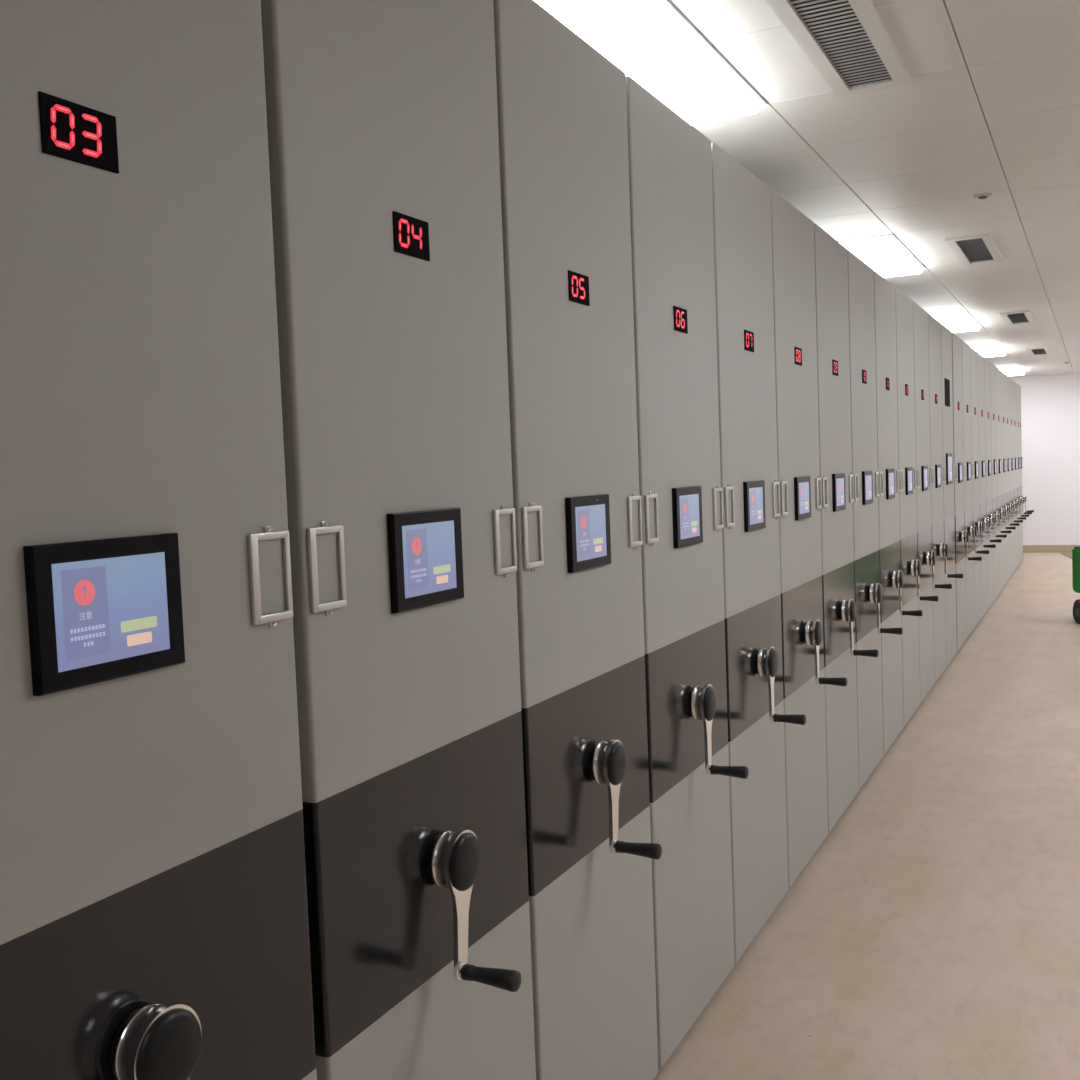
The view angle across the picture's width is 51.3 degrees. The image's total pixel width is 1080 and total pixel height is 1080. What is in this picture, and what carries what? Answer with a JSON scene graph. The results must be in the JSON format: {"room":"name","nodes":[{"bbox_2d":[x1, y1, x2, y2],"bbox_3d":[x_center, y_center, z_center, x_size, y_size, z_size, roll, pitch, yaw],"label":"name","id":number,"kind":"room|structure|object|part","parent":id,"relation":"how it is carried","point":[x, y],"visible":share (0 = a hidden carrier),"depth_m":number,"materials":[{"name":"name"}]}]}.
{"room":"archive storage room","nodes":[
{"label":"archive storage room","id":0,"kind":"room"},
{"bbox_2d":[654,553,1079,1079],"bbox_3d":[3.014,1.095,6.293,6.850,0.120,23.960,0,4,27],"label":"floor","id":1,"kind":"structure","parent":0,"point":[933,932],"depth_m":3.83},
{"bbox_2d":[0,0,316,1079],"bbox_3d":[-1.302,0.247,1.689,2.158,2.463,0.640,0,4,27],"label":"tall cabinet","id":2,"kind":"object","parent":1,"relation":"on","point":[154,922],"visible":1,"depth_m":1.30,"materials":[{"name":"grey metal"}]},
{"bbox_3d":[-0.463,1.109,1.339,0.042,0.679,0.640,0,4,27],"label":"panel","id":3,"kind":"part","parent":2,"relation":"part of","materials":[{"name":"grey metal"}]},
{"bbox_2d":[261,0,535,1079],"bbox_3d":[-1.006,0.199,2.282,2.158,2.463,0.640,0,4,27],"label":"tall cabinet","id":4,"kind":"object","parent":1,"relation":"on","point":[382,115],"visible":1,"depth_m":1.79,"materials":[{"name":"grey metal"}]},
{"bbox_3d":[-0.167,1.061,1.932,0.042,0.679,0.640,0,4,27],"label":"panel","id":5,"kind":"part","parent":4,"relation":"part of","materials":[{"name":"grey metal"}]},
{"bbox_2d":[493,0,661,1079],"bbox_3d":[-0.714,0.152,2.866,2.158,2.463,0.640,0,4,27],"label":"tall cabinet","id":6,"kind":"object","parent":1,"relation":"on","point":[562,103],"visible":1,"depth_m":2.39,"materials":[{"name":"grey metal"}]},
{"bbox_3d":[0.070,-0.389,2.431,0.042,1.390,0.640,0,4,27],"label":"panel","id":7,"kind":"part","parent":6,"relation":"part of","materials":[{"name":"grey metal"}]},
{"bbox_3d":[0.124,1.015,2.517,0.042,0.679,0.640,0,4,27],"label":"panel","id":8,"kind":"part","parent":6,"relation":"part of","materials":[{"name":"grey metal"}]},
{"bbox_2d":[626,76,748,1067],"bbox_3d":[-0.423,0.106,3.449,2.158,2.463,0.640,0,4,27],"label":"tall cabinet","id":9,"kind":"object","parent":1,"relation":"on","point":[670,160],"visible":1,"depth_m":2.98,"materials":[{"name":"grey metal"}]},
{"bbox_3d":[0.361,-0.436,3.014,0.042,1.390,0.640,0,4,27],"label":"panel","id":10,"kind":"part","parent":9,"relation":"part of","materials":[{"name":"grey metal"}]},
{"bbox_3d":[0.415,0.968,3.099,0.042,0.679,0.640,0,4,27],"label":"panel","id":11,"kind":"part","parent":9,"relation":"part of","materials":[{"name":"grey metal"}]},
{"bbox_2d":[711,143,805,962],"bbox_3d":[-0.132,0.059,4.032,2.158,2.463,0.640,0,4,27],"label":"tall cabinet","id":12,"kind":"object","parent":1,"relation":"on","point":[741,200],"visible":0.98,"depth_m":3.57,"materials":[{"name":"grey metal"}]},
{"bbox_3d":[0.652,-0.483,3.597,0.042,1.390,0.640,0,4,27],"label":"panel","id":13,"kind":"part","parent":12,"relation":"part of","materials":[{"name":"grey metal"}]},
{"bbox_3d":[0.706,0.921,3.682,0.042,0.679,0.640,0,4,27],"label":"panel","id":14,"kind":"part","parent":12,"relation":"part of","materials":[{"name":"grey metal"}]},
{"bbox_2d":[770,189,847,887],"bbox_3d":[0.157,0.013,4.612,2.158,2.463,0.636,0,4,27],"label":"tall cabinet","id":15,"kind":"object","parent":1,"relation":"on","point":[793,255],"visible":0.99,"depth_m":4.16,"materials":[{"name":"grey metal"}]},
{"bbox_3d":[0.942,-0.529,4.177,0.042,1.390,0.636,0,4,27],"label":"panel","id":16,"kind":"part","parent":15,"relation":"part of","materials":[{"name":"grey metal"}]},
{"bbox_3d":[0.996,0.875,4.262,0.042,0.679,0.636,0,4,27],"label":"panel","id":17,"kind":"part","parent":15,"relation":"part of","materials":[{"name":"grey metal"}]},
{"bbox_2d":[814,223,878,831],"bbox_3d":[0.447,-0.034,5.192,2.158,2.463,0.636,0,4,27],"label":"tall cabinet","id":18,"kind":"object","parent":1,"relation":"on","point":[831,264],"visible":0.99,"depth_m":4.74,"materials":[{"name":"grey metal"}]},
{"bbox_3d":[1.231,-0.576,4.757,0.042,1.390,0.636,0,4,27],"label":"panel","id":19,"kind":"part","parent":18,"relation":"part of","materials":[{"name":"grey metal"}]},
{"bbox_3d":[1.285,0.828,4.842,0.042,0.679,0.636,0,4,27],"label":"panel","id":20,"kind":"part","parent":18,"relation":"part of","materials":[{"name":"grey metal"}]},
{"bbox_2d":[847,250,902,788],"bbox_3d":[0.736,-0.080,5.772,2.158,2.463,0.636,0,4,27],"label":"tall cabinet","id":21,"kind":"object","parent":1,"relation":"on","point":[868,588],"visible":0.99,"depth_m":5.32,"materials":[{"name":"grey metal"}]},
{"bbox_3d":[1.521,-0.622,5.337,0.042,1.390,0.636,0,4,27],"label":"panel","id":22,"kind":"part","parent":21,"relation":"part of","materials":[{"name":"grey metal"}]},
{"bbox_3d":[1.575,0.782,5.423,0.042,0.679,0.636,0,4,27],"label":"panel","id":23,"kind":"part","parent":21,"relation":"part of","materials":[{"name":"grey metal"}]},
{"bbox_2d":[874,271,922,754],"bbox_3d":[1.026,-0.127,6.352,2.158,2.463,0.636,0,4,27],"label":"tall cabinet","id":24,"kind":"object","parent":1,"relation":"on","point":[891,575],"visible":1,"depth_m":5.90,"materials":[{"name":"grey metal"}]},
{"bbox_3d":[1.810,-0.668,5.917,0.042,1.390,0.636,0,4,27],"label":"panel","id":25,"kind":"part","parent":24,"relation":"part of","materials":[{"name":"grey metal"}]},
{"bbox_3d":[1.864,0.736,6.003,0.042,0.679,0.636,0,4,27],"label":"panel","id":26,"kind":"part","parent":24,"relation":"part of","materials":[{"name":"grey metal"}]},
{"bbox_2d":[895,287,938,726],"bbox_3d":[1.315,-0.173,6.932,2.158,2.463,0.636,0,4,27],"label":"tall cabinet","id":27,"kind":"object","parent":1,"relation":"on","point":[910,565],"visible":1,"depth_m":6.48,"materials":[{"name":"grey metal"}]},
{"bbox_3d":[2.100,-0.715,6.497,0.042,1.390,0.636,0,4,27],"label":"panel","id":28,"kind":"part","parent":27,"relation":"part of","materials":[{"name":"grey metal"}]},
{"bbox_3d":[2.154,0.689,6.583,0.042,0.679,0.636,0,4,27],"label":"panel","id":29,"kind":"part","parent":27,"relation":"part of","materials":[{"name":"grey metal"}]},
{"bbox_2d":[913,301,951,703],"bbox_3d":[1.605,-0.220,7.512,2.158,2.463,0.636,0,4,27],"label":"tall cabinet","id":30,"kind":"object","parent":1,"relation":"on","point":[926,555],"visible":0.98,"depth_m":7.07,"materials":[{"name":"grey metal"}]},
{"bbox_3d":[2.389,-0.761,7.077,0.042,1.390,0.636,0,4,27],"label":"panel","id":31,"kind":"part","parent":30,"relation":"part of","materials":[{"name":"grey metal"}]},
{"bbox_3d":[2.443,0.643,7.163,0.042,0.679,0.636,0,4,27],"label":"panel","id":32,"kind":"part","parent":30,"relation":"part of","materials":[{"name":"grey metal"}]},
{"bbox_2d":[928,313,962,683],"bbox_3d":[1.895,-0.266,8.092,2.158,2.463,0.636,0,4,27],"label":"tall cabinet","id":33,"kind":"object","parent":1,"relation":"on","point":[940,548],"visible":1,"depth_m":7.65,"materials":[{"name":"grey metal"}]},
{"bbox_3d":[2.679,-0.808,7.657,0.042,1.390,0.636,0,4,27],"label":"panel","id":34,"kind":"part","parent":33,"relation":"part of","materials":[{"name":"grey metal"}]},
{"bbox_3d":[2.733,0.596,7.743,0.042,0.679,0.636,0,4,27],"label":"panel","id":35,"kind":"part","parent":33,"relation":"part of","materials":[{"name":"grey metal"}]},
{"bbox_2d":[941,324,956,666],"bbox_3d":[2.119,-0.312,8.705,2.013,2.463,0.636,0,4,27],"label":"tall cabinet","id":36,"kind":"object","parent":1,"relation":"on","point":[946,334],"visible":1,"depth_m":8.23,"materials":[{"name":"grey metal"}]},
{"bbox_3d":[2.969,-0.854,8.238,0.042,1.390,0.636,0,4,27],"label":"panel","id":37,"kind":"part","parent":36,"relation":"part of","materials":[{"name":"grey metal"}]},
{"bbox_3d":[3.022,0.550,8.323,0.042,0.679,0.636,0,4,27],"label":"panel","id":38,"kind":"part","parent":36,"relation":"part of","materials":[{"name":"grey metal"}]},
{"bbox_2d":[952,332,981,651],"bbox_3d":[2.494,-0.362,9.293,2.158,2.463,0.638,0,4,27],"label":"tall cabinet","id":39,"kind":"object","parent":1,"relation":"on","point":[961,536],"visible":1,"depth_m":8.83,"materials":[{"name":"grey metal"}]},
{"bbox_3d":[3.278,-0.904,8.858,0.042,1.390,0.638,0,4,27],"label":"panel","id":40,"kind":"part","parent":39,"relation":"part of","materials":[{"name":"grey metal"}]},
{"bbox_3d":[3.332,0.500,8.943,0.042,0.679,0.638,0,4,27],"label":"panel","id":41,"kind":"part","parent":39,"relation":"part of","materials":[{"name":"grey metal"}]},
{"bbox_2d":[962,340,988,638],"bbox_3d":[2.784,-0.409,9.875,2.158,2.463,0.638,0,4,27],"label":"tall cabinet","id":42,"kind":"object","parent":1,"relation":"on","point":[966,370],"visible":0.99,"depth_m":9.43,"materials":[{"name":"grey metal"}]},
{"bbox_3d":[3.568,-0.951,9.440,0.042,1.390,0.638,0,4,27],"label":"panel","id":43,"kind":"part","parent":42,"relation":"part of","materials":[{"name":"grey metal"}]},
{"bbox_3d":[3.623,0.453,9.525,0.042,0.679,0.638,0,4,27],"label":"panel","id":44,"kind":"part","parent":42,"relation":"part of","materials":[{"name":"grey metal"}]},
{"bbox_2d":[970,347,995,627],"bbox_3d":[3.074,-0.455,10.457,2.158,2.463,0.638,0,4,27],"label":"tall cabinet","id":45,"kind":"object","parent":1,"relation":"on","point":[979,524],"visible":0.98,"depth_m":10.01,"materials":[{"name":"grey metal"}]},
{"bbox_3d":[3.859,-0.997,10.022,0.042,1.390,0.638,0,4,27],"label":"panel","id":46,"kind":"part","parent":45,"relation":"part of","materials":[{"name":"grey metal"}]},
{"bbox_3d":[3.913,0.407,10.107,0.042,0.679,0.638,0,4,27],"label":"panel","id":47,"kind":"part","parent":45,"relation":"part of","materials":[{"name":"grey metal"}]},
{"bbox_2d":[978,353,1001,617],"bbox_3d":[3.365,-0.502,11.038,2.158,2.463,0.638,0,4,27],"label":"tall cabinet","id":48,"kind":"object","parent":1,"relation":"on","point":[981,379],"visible":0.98,"depth_m":10.60,"materials":[{"name":"grey metal"}]},
{"bbox_3d":[4.149,-1.044,10.604,0.042,1.390,0.638,0,4,27],"label":"panel","id":49,"kind":"part","parent":48,"relation":"part of","materials":[{"name":"grey metal"}]},
{"bbox_3d":[4.203,0.360,10.689,0.042,0.679,0.638,0,4,27],"label":"panel","id":50,"kind":"part","parent":48,"relation":"part of","materials":[{"name":"grey metal"}]},
{"bbox_2d":[984,358,1006,607],"bbox_3d":[3.655,-0.549,11.620,2.158,2.463,0.638,0,4,27],"label":"tall cabinet","id":51,"kind":"object","parent":1,"relation":"on","point":[989,514],"visible":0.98,"depth_m":11.17,"materials":[{"name":"grey metal"}]},
{"bbox_3d":[4.440,-1.090,11.185,0.042,1.390,0.638,0,4,27],"label":"panel","id":52,"kind":"part","parent":51,"relation":"part of","materials":[{"name":"grey metal"}]},
{"bbox_3d":[4.494,0.314,11.271,0.042,0.679,0.638,0,4,27],"label":"panel","id":53,"kind":"part","parent":51,"relation":"part of","materials":[{"name":"grey metal"}]},
{"bbox_2d":[990,362,1010,599],"bbox_3d":[3.946,-0.595,12.202,2.158,2.463,0.638,0,4,27],"label":"tall cabinet","id":54,"kind":"object","parent":1,"relation":"on","point":[992,367],"visible":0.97,"depth_m":11.76,"materials":[{"name":"grey metal"}]},
{"bbox_3d":[4.730,-1.137,11.767,0.042,1.390,0.638,0,4,27],"label":"panel","id":55,"kind":"part","parent":54,"relation":"part of","materials":[{"name":"grey metal"}]},
{"bbox_3d":[4.784,0.267,11.853,0.042,0.679,0.638,0,4,27],"label":"panel","id":56,"kind":"part","parent":54,"relation":"part of","materials":[{"name":"grey metal"}]},
{"bbox_2d":[996,367,1015,592],"bbox_3d":[4.236,-0.642,12.784,2.158,2.463,0.638,0,4,27],"label":"tall cabinet","id":57,"kind":"object","parent":1,"relation":"on","point":[998,376],"visible":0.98,"depth_m":12.34,"materials":[{"name":"grey metal"}]},
{"bbox_3d":[5.021,-1.183,12.349,0.042,1.390,0.638,0,4,27],"label":"panel","id":58,"kind":"part","parent":57,"relation":"part of","materials":[{"name":"grey metal"}]},
{"bbox_3d":[5.075,0.220,12.435,0.042,0.679,0.638,0,4,27],"label":"panel","id":59,"kind":"part","parent":57,"relation":"part of","materials":[{"name":"grey metal"}]},
{"bbox_2d":[1000,370,1019,586],"bbox_3d":[4.527,-0.688,13.366,2.158,2.463,0.638,0,4,27],"label":"tall cabinet","id":60,"kind":"object","parent":1,"relation":"on","point":[1003,421],"visible":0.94,"depth_m":12.92,"materials":[{"name":"grey metal"}]},
{"bbox_3d":[5.311,-1.230,12.931,0.042,1.390,0.638,0,4,27],"label":"panel","id":61,"kind":"part","parent":60,"relation":"part of","materials":[{"name":"grey metal"}]},
{"bbox_3d":[5.365,0.174,13.017,0.042,0.679,0.638,0,4,27],"label":"panel","id":62,"kind":"part","parent":60,"relation":"part of","materials":[{"name":"grey metal"}]},
{"bbox_2d":[1005,374,1022,579],"bbox_3d":[4.817,-0.735,13.948,2.158,2.463,0.638,0,4,27],"label":"tall cabinet","id":63,"kind":"object","parent":1,"relation":"on","point":[1007,419],"visible":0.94,"depth_m":13.50,"materials":[{"name":"grey metal"}]},
{"bbox_3d":[5.601,-1.277,13.513,0.042,1.390,0.638,0,4,27],"label":"panel","id":64,"kind":"part","parent":63,"relation":"part of","materials":[{"name":"grey metal"}]},
{"bbox_3d":[5.655,0.127,13.598,0.042,0.679,0.638,0,4,27],"label":"panel","id":65,"kind":"part","parent":63,"relation":"part of","materials":[{"name":"grey metal"}]},
{"bbox_2d":[1009,377,1025,574],"bbox_3d":[5.107,-0.782,14.530,2.158,2.463,0.638,0,4,27],"label":"tall cabinet","id":66,"kind":"object","parent":1,"relation":"on","point":[1010,379],"visible":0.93,"depth_m":14.08,"materials":[{"name":"grey metal"}]},
{"bbox_3d":[5.892,-1.323,14.095,0.042,1.390,0.638,0,4,27],"label":"panel","id":67,"kind":"part","parent":66,"relation":"part of","materials":[{"name":"grey metal"}]},
{"bbox_3d":[5.946,0.081,14.180,0.042,0.679,0.638,0,4,27],"label":"panel","id":68,"kind":"part","parent":66,"relation":"part of","materials":[{"name":"grey metal"}]},
{"bbox_2d":[1013,381,1028,569],"bbox_3d":[5.398,-0.828,15.112,2.158,2.463,0.638,0,4,27],"label":"tall cabinet","id":69,"kind":"object","parent":1,"relation":"on","point":[1014,382],"visible":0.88,"depth_m":14.67,"materials":[{"name":"grey metal"}]},
{"bbox_3d":[6.182,-1.370,14.677,0.042,1.390,0.638,0,4,27],"label":"panel","id":70,"kind":"part","parent":69,"relation":"part of","materials":[{"name":"grey metal"}]},
{"bbox_3d":[6.236,0.034,14.762,0.042,0.679,0.638,0,4,27],"label":"panel","id":71,"kind":"part","parent":69,"relation":"part of","materials":[{"name":"grey metal"}]},
{"bbox_2d":[1016,383,1031,565],"bbox_3d":[5.688,-0.875,15.693,2.158,2.463,0.638,0,4,27],"label":"tall cabinet","id":72,"kind":"object","parent":1,"relation":"on","point":[1017,385],"visible":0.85,"depth_m":15.25,"materials":[{"name":"grey metal"}]},
{"bbox_3d":[6.473,-1.416,15.259,0.042,1.390,0.638,0,4,27],"label":"panel","id":73,"kind":"part","parent":72,"relation":"part of","materials":[{"name":"grey metal"}]},
{"bbox_3d":[6.527,-0.013,15.344,0.042,0.679,0.638,0,4,27],"label":"panel","id":74,"kind":"part","parent":72,"relation":"part of","materials":[{"name":"grey metal"}]},
{"bbox_2d":[1019,385,1033,559],"bbox_3d":[5.910,-0.910,16.137,2.158,2.463,0.330,0,4,27],"label":"tall cabinet","id":75,"kind":"object","parent":1,"relation":"on","point":[1021,467],"visible":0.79,"depth_m":15.69,"materials":[{"name":"grey metal"}]},
{"bbox_3d":[6.694,-1.452,15.702,0.042,1.390,0.330,0,4,27],"label":"panel","id":76,"kind":"part","parent":75,"relation":"part of","materials":[{"name":"grey metal"}]},
{"bbox_3d":[6.748,-0.048,15.787,0.042,0.679,0.330,0,4,27],"label":"panel","id":77,"kind":"part","parent":75,"relation":"part of","materials":[{"name":"grey metal"}]},
{"bbox_2d":[1061,553,1071,558],"bbox_3d":[8.083,0.235,16.169,0.900,0.008,1.350,-1,4,17],"label":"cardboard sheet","id":78,"kind":"object","parent":1,"relation":"on","point":[1069,555],"visible":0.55,"depth_m":16.60,"materials":[{"name":"brown cardboard"}]},
{"bbox_2d":[1072,547,1079,623],"bbox_3d":[5.018,0.267,9.898,0.599,0.941,0.366,0,4,27],"label":"cart","id":79,"kind":"object","parent":1,"relation":"on","point":[1075,550],"visible":1,"depth_m":9.89,"materials":[{"name":"green plastic"}]},
{"bbox_2d":[1072,547,1079,592],"bbox_3d":[5.018,0.266,9.898,0.598,0.393,0.328,0,4,27],"label":"tub","id":80,"kind":"object","parent":79,"relation":"in","point":[1075,550],"depth_m":9.88,"materials":[{"name":"green plastic"}]},
{"bbox_2d":[672,0,1079,376],"bbox_3d":[2.906,-1.703,6.122,6.850,0.100,23.960,0,4,27],"label":"ceiling","id":81,"kind":"structure","parent":0,"point":[991,104],"depth_m":4.21,"materials":[{"name":"white paint"}]},
{"bbox_2d":[534,0,766,124],"bbox_3d":[0.197,-1.369,3.236,0.597,0.064,1.225,0,4,27],"label":"ceiling light","id":82,"kind":"object","parent":81,"relation":"attached to","point":[656,45],"visible":0.34,"depth_m":3.09,"materials":[{"name":"white plastic"}]},
{"bbox_3d":[0.196,-1.383,3.235,0.597,0.034,1.225,0,4,27],"label":"frame","id":83,"kind":"part","parent":82,"relation":"part of","materials":[{"name":"white"}]},
{"bbox_2d":[766,0,911,97],"bbox_3d":[0.847,-1.384,3.122,0.225,0.014,0.910,0,4,27],"label":"ceiling vent","id":84,"kind":"object","parent":81,"relation":"in","point":[847,42],"visible":1,"depth_m":3.12,"materials":[{"name":"white metal"}]},
{"bbox_2d":[838,233,925,277],"bbox_3d":[1.845,-1.633,6.537,0.597,0.064,1.225,0,4,27],"label":"ceiling light","id":85,"kind":"object","parent":81,"relation":"attached to","point":[887,255],"visible":0.38,"depth_m":6.28,"materials":[{"name":"white plastic"}]},
{"bbox_2d":[931,311,981,332],"bbox_3d":[3.492,-1.897,9.838,0.597,0.064,1.225,0,4,27],"label":"ceiling light","id":86,"kind":"object","parent":81,"relation":"attached to","point":[961,321],"visible":0.34,"depth_m":9.55,"materials":[{"name":"white plastic"}]},
{"bbox_2d":[945,233,1002,265],"bbox_3d":[2.477,-1.645,6.388,0.225,0.014,0.910,0,4,27],"label":"ceiling vent","id":87,"kind":"object","parent":81,"relation":"in","point":[979,248],"visible":1,"depth_m":6.34,"materials":[{"name":"white metal"}]},
{"bbox_2d":[973,193,991,198],"bbox_3d":[1.992,-1.543,5.056,0.080,0.018,0.080,0,4,27],"label":"smoke detector","id":88,"kind":"object","parent":81,"relation":"attached to","point":[980,195],"visible":1,"depth_m":5.04,"materials":[{"name":"grey plastic"}]},
{"bbox_2d":[970,344,1006,356],"bbox_3d":[4.865,-2.118,12.589,0.597,0.064,1.225,0,4,27],"label":"ceiling light","id":89,"kind":"object","parent":81,"relation":"attached to","point":[990,350],"visible":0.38,"depth_m":12.28,"materials":[{"name":"white plastic"}]},
{"bbox_3d":[4.865,-2.132,12.588,0.597,0.034,1.225,0,4,27],"label":"frame","id":90,"kind":"part","parent":89,"relation":"part of","materials":[{"name":"white"}]},
{"bbox_2d":[998,367,1025,375],"bbox_3d":[6.513,-2.382,15.891,0.597,0.064,1.225,0,4,27],"label":"ceiling light","id":91,"kind":"object","parent":81,"relation":"attached to","point":[1012,371],"visible":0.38,"depth_m":15.53,"materials":[{"name":"white plastic"}]},
{"bbox_3d":[6.512,-2.397,15.890,0.597,0.034,1.225,0,4,27],"label":"frame","id":92,"kind":"part","parent":91,"relation":"part of","materials":[{"name":"white"}]},
{"bbox_2d":[1000,310,1034,324],"bbox_3d":[4.107,-1.907,9.654,0.225,0.014,0.910,0,4,27],"label":"ceiling vent","id":93,"kind":"object","parent":81,"relation":"in","point":[1015,317],"visible":1,"depth_m":9.60,"materials":[{"name":"white metal"}]},
{"bbox_2d":[1026,347,1050,355],"bbox_3d":[5.738,-2.168,12.921,0.225,0.014,0.910,0,4,27],"label":"ceiling vent","id":94,"kind":"object","parent":81,"relation":"in","point":[1040,350],"visible":1,"depth_m":12.89,"materials":[{"name":"white metal"}]},
{"bbox_2d":[1010,373,1079,544],"bbox_3d":[8.276,-1.222,16.859,6.850,2.815,0.120,0,4,27],"label":"wall","id":95,"kind":"structure","parent":0,"point":[1050,404],"depth_m":17.05,"materials":[{"name":"white paint"}]},
{"bbox_2d":[1023,545,1079,552],"bbox_3d":[8.298,0.130,16.881,6.650,0.115,0.014,0,4,27],"label":"baseboard","id":96,"kind":"structure","parent":95,"relation":"attached to","point":[1026,548],"depth_m":17.15,"materials":[{"name":"beige wood"}]}
]}

